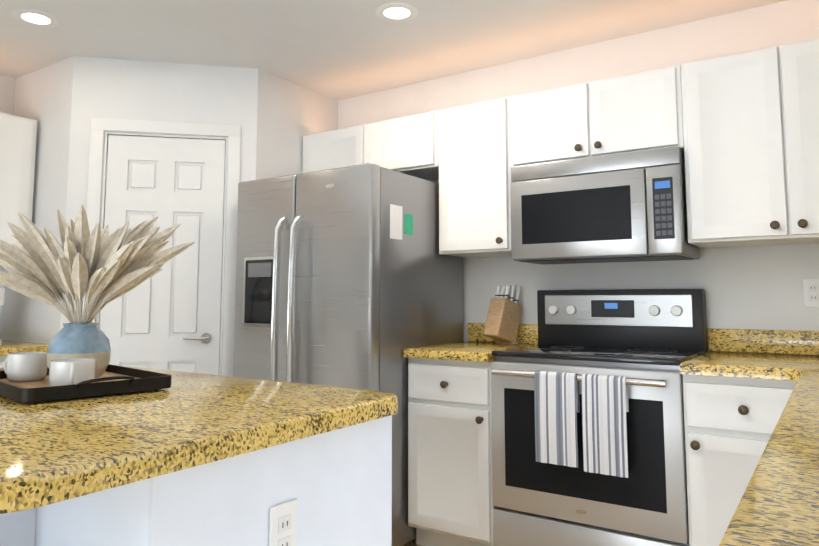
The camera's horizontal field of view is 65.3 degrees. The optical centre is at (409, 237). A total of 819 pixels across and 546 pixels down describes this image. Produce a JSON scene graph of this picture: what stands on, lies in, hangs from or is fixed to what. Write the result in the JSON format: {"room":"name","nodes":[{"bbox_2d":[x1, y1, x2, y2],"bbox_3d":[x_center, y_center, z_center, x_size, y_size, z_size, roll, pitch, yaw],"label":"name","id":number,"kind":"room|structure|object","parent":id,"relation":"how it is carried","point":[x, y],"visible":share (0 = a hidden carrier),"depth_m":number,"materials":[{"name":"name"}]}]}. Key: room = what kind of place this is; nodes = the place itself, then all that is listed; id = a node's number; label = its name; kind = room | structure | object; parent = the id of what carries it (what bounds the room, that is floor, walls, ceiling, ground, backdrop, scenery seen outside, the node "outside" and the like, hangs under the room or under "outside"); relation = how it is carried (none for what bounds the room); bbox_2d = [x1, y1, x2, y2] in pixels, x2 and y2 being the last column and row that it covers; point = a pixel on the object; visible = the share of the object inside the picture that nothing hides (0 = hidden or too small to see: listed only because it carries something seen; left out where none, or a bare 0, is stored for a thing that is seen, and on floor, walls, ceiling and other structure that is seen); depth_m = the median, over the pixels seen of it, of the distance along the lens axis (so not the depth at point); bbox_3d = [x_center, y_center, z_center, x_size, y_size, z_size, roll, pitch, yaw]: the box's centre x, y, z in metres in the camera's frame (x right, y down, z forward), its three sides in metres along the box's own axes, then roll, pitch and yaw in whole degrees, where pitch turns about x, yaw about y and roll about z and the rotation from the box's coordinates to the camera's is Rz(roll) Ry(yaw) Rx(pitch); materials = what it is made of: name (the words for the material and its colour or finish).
{"room":"kitchen","nodes":[
{"label":"kitchen","id":0,"kind":"room"},
{"bbox_2d":[0,75,15,324],"bbox_3d":[-3.817,0.068,1.550,0.120,2.440,5.420,-4,-7,33],"label":"wall","id":1,"kind":"structure","parent":0,"point":[7,89],"depth_m":3.73,"materials":[{"name":"paint"}]},
{"bbox_2d":[0,112,36,244],"bbox_3d":[-2.406,-0.299,3.262,0.380,0.760,0.800,-4,-7,33],"label":"upper cabinet","id":2,"kind":"object","parent":1,"relation":"attached to","point":[18,135],"visible":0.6,"depth_m":3.43,"materials":[{"name":"white wood"}]},
{"bbox_2d":[0,56,73,343],"bbox_3d":[-2.034,0.261,3.538,0.640,2.440,0.120,-4,-7,33],"label":"wall","id":3,"kind":"structure","parent":0,"point":[43,97],"depth_m":3.49,"materials":[{"name":"paint"}]},
{"bbox_2d":[60,56,257,346],"bbox_3d":[-1.341,0.254,3.465,0.962,2.440,0.120,1,-6,-11],"label":"wall","id":4,"kind":"structure","parent":0,"point":[109,88],"depth_m":3.49,"materials":[{"name":"paint"}]},
{"bbox_2d":[82,118,240,375],"bbox_3d":[-1.329,0.420,3.432,0.774,2.103,0.116,1,-6,-11],"label":"door frame","id":5,"kind":"structure","parent":4,"relation":"attached to","point":[230,135],"depth_m":3.46,"materials":[{"name":"white wood"}]},
{"bbox_2d":[98,135,225,374],"bbox_3d":[-1.330,0.454,3.413,0.457,2.007,0.468,-4,-7,33],"label":"pantry door","id":6,"kind":"structure","parent":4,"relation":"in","point":[168,317],"depth_m":3.44,"materials":[{"name":"white wood"}]},
{"bbox_2d":[256,69,337,179],"bbox_3d":[-0.714,0.288,3.824,0.120,2.440,0.699,-4,-7,33],"label":"wall","id":7,"kind":"structure","parent":0,"point":[290,115],"depth_m":3.78,"materials":[{"name":"paint"}]},
{"bbox_2d":[0,0,787,99],"bbox_3d":[-1.452,-1.254,0.860,4.960,0.060,6.920,-4,-7,33],"label":"ceiling","id":8,"kind":"structure","parent":0,"point":[339,49],"depth_m":3.14,"materials":[{"name":"paint"}]},
{"bbox_2d":[11,9,59,27],"bbox_3d":[-1.736,-1.018,2.968,0.196,0.004,0.196,-4,-7,33],"label":"recessed light","id":9,"kind":"object","parent":8,"relation":"in","point":[36,18],"visible":1,"depth_m":2.96,"materials":[{"name":"white plastic"}]},
{"bbox_2d":[375,3,417,21],"bbox_3d":[-0.058,-1.024,2.910,0.196,0.004,0.196,-4,-7,33],"label":"recessed light","id":10,"kind":"object","parent":8,"relation":"in","point":[396,12],"visible":1,"depth_m":2.90,"materials":[{"name":"white plastic"}]},
{"bbox_2d":[403,538,422,545],"bbox_3d":[-1.452,1.234,0.619,4.960,0.060,6.920,-4,-7,33],"label":"floor","id":11,"kind":"structure","parent":0,"point":[412,542],"depth_m":2.98,"materials":[{"name":"tile"}]},
{"bbox_2d":[0,356,6,367],"bbox_3d":[-3.109,0.884,1.830,0.660,0.868,3.798,-4,-7,33],"label":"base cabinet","id":12,"kind":"object","parent":11,"relation":"on","point":[2,359],"depth_m":3.08,"materials":[{"name":"white wood"}]},
{"bbox_2d":[0,340,48,355],"bbox_3d":[-3.114,0.431,1.877,0.648,0.040,3.798,-4,-7,33],"label":"countertop","id":13,"kind":"structure","parent":12,"relation":"on","point":[6,347],"depth_m":3.18,"materials":[{"name":"stone"}]},
{"bbox_2d":[0,284,4,344],"bbox_3d":[-2.153,0.383,3.225,0.212,0.315,0.140,-5,-8,43],"label":"coffee maker","id":14,"kind":"object","parent":13,"relation":"on","point":[2,291],"visible":0.83,"depth_m":3.21,"materials":[{"name":"white plastic"}]},
{"bbox_2d":[0,417,391,545],"bbox_3d":[-0.862,0.854,1.517,1.399,0.869,0.923,-4,-7,33],"label":"kitchen island","id":15,"kind":"object","parent":11,"relation":"on","point":[333,489],"depth_m":1.18,"materials":[{"name":"paint"}]},
{"bbox_2d":[0,365,397,520],"bbox_3d":[-0.877,0.403,1.570,1.480,0.037,0.960,-4,-7,33],"label":"island countertop","id":16,"kind":"structure","parent":15,"relation":"on","point":[53,452],"depth_m":1.16,"materials":[{"name":"yellow stone"}]},
{"bbox_2d":[0,364,171,402],"bbox_3d":[-0.874,0.363,1.650,0.531,0.051,0.343,-5,-8,43],"label":"decorative tray","id":17,"kind":"object","parent":16,"relation":"on","point":[114,379],"visible":0.71,"depth_m":1.50,"materials":[{"name":"brown wood"}]},
{"bbox_2d":[3,352,46,381],"bbox_3d":[-1.027,0.344,1.706,0.118,0.070,0.094,-4,-7,33],"label":"cup","id":18,"kind":"object","parent":17,"relation":"in","point":[23,366],"visible":0.98,"depth_m":1.66,"materials":[{"name":"white ceramic"}]},
{"bbox_2d":[49,358,95,385],"bbox_3d":[-0.809,0.330,1.544,0.118,0.066,0.100,-4,-7,33],"label":"cup","id":19,"kind":"object","parent":17,"relation":"in","point":[70,371],"visible":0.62,"depth_m":1.51,"materials":[{"name":"white ceramic"}]},
{"bbox_2d":[0,204,194,378],"bbox_3d":[-0.840,0.155,1.707,0.531,0.446,0.563,-4,-7,33],"label":"vase","id":20,"kind":"object","parent":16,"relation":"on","point":[98,266],"visible":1,"depth_m":1.63,"materials":[{"name":"ceramic"}]},
{"bbox_2d":[233,163,463,545],"bbox_3d":[-0.324,0.585,3.333,0.878,1.745,0.934,-4,-7,33],"label":"refrigerator","id":21,"kind":"object","parent":11,"relation":"on","point":[349,277],"visible":0.5,"depth_m":3.00,"materials":[{"name":"silver metal"}]},
{"bbox_2d":[408,358,496,545],"bbox_3d":[0.329,1.005,3.080,0.436,0.868,0.660,-4,-7,33],"label":"base cabinet","id":22,"kind":"object","parent":11,"relation":"on","point":[450,493],"visible":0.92,"depth_m":2.84,"materials":[{"name":"white wood"}]},
{"bbox_2d":[403,323,537,361],"bbox_3d":[0.332,0.503,3.134,0.435,0.140,0.648,-4,-7,33],"label":"countertop","id":23,"kind":"structure","parent":22,"relation":"on","point":[478,346],"depth_m":3.05,"materials":[{"name":"stone"}]},
{"bbox_2d":[484,285,521,344],"bbox_3d":[0.481,0.396,3.281,0.201,0.300,0.100,5,-7,-41],"label":"knife block","id":24,"kind":"object","parent":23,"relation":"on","point":[503,318],"visible":1,"depth_m":3.24,"materials":[{"name":"brown wood"}]},
{"bbox_2d":[491,289,707,545],"bbox_3d":[0.821,0.814,2.744,0.770,1.184,0.688,-4,-7,33],"label":"range","id":25,"kind":"object","parent":11,"relation":"on","point":[646,342],"visible":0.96,"depth_m":2.59,"materials":[{"name":"silver metal"}]},
{"bbox_2d":[534,371,577,467],"bbox_3d":[0.580,0.708,2.511,0.172,0.352,0.042,-4,-7,33],"label":"oven towel","id":26,"kind":"object","parent":25,"relation":"hanging from","point":[556,393],"depth_m":2.50,"materials":[{"name":"white fabric"}]},
{"bbox_2d":[578,374,628,477],"bbox_3d":[0.738,0.703,2.406,0.165,0.362,0.042,-4,-7,33],"label":"oven towel","id":27,"kind":"object","parent":25,"relation":"hanging from","point":[605,406],"depth_m":2.39,"materials":[{"name":"white fabric"}]},
{"bbox_2d":[682,374,796,545],"bbox_3d":[1.591,0.924,2.245,1.046,0.868,0.660,-4,-7,33],"label":"base cabinet","id":28,"kind":"object","parent":11,"relation":"on","point":[730,423],"visible":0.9,"depth_m":2.24,"materials":[{"name":"white wood"}]},
{"bbox_3d":[0.569,0.745,0.395,0.690,0.868,3.669,-4,-7,33],"label":"base cabinet","id":29,"kind":"object","parent":11,"relation":"on","visible":0},
{"bbox_2d":[680,328,818,545],"bbox_3d":[0.590,0.276,0.794,1.045,0.140,4.278,-4,-7,33],"label":"countertop","id":30,"kind":"structure","parent":29,"relation":"on","point":[778,504],"depth_m":1.05,"materials":[{"name":"stone"}]},
{"bbox_2d":[338,0,818,351],"bbox_3d":[0.979,0.227,3.194,3.640,2.440,0.120,-4,-7,33],"label":"wall","id":31,"kind":"structure","parent":0,"point":[752,287],"depth_m":3.07,"materials":[{"name":"paint"}]},
{"bbox_2d":[302,111,438,180],"bbox_3d":[-0.174,-0.484,3.729,0.962,0.300,0.380,-4,-7,33],"label":"upper cabinet","id":32,"kind":"object","parent":31,"relation":"attached to","point":[408,145],"visible":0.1,"depth_m":3.54,"materials":[{"name":"white wood"}]},
{"bbox_2d":[438,97,511,257],"bbox_3d":[0.399,-0.292,3.328,0.412,0.760,0.380,-4,-7,33],"label":"upper cabinet","id":33,"kind":"object","parent":31,"relation":"attached to","point":[475,163],"visible":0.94,"depth_m":3.19,"materials":[{"name":"white wood"}]},
{"bbox_2d":[511,65,683,166],"bbox_3d":[0.897,-0.524,3.018,0.782,0.358,0.380,-4,-7,33],"label":"upper cabinet","id":34,"kind":"object","parent":31,"relation":"attached to","point":[635,112],"visible":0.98,"depth_m":2.86,"materials":[{"name":"white wood"}]},
{"bbox_2d":[510,147,699,264],"bbox_3d":[0.897,-0.118,2.965,0.752,0.452,0.400,-4,-7,33],"label":"microwave","id":35,"kind":"object","parent":34,"relation":"attached to","point":[627,207],"visible":1,"depth_m":2.78,"materials":[{"name":"silver metal"}]},
{"bbox_2d":[681,38,818,247],"bbox_3d":[1.526,-0.364,2.583,0.725,0.760,0.380,-4,-7,33],"label":"upper cabinet","id":36,"kind":"object","parent":31,"relation":"attached to","point":[751,135],"visible":1,"depth_m":2.52,"materials":[{"name":"white wood"}]},
{"bbox_2d":[802,279,818,306],"bbox_3d":[1.676,0.230,2.650,0.072,0.116,0.008,-4,-7,33],"label":"electrical outlet","id":37,"kind":"object","parent":31,"relation":"attached to","point":[811,292],"visible":1,"depth_m":2.65,"materials":[{"name":"white plastic"}]}
]}

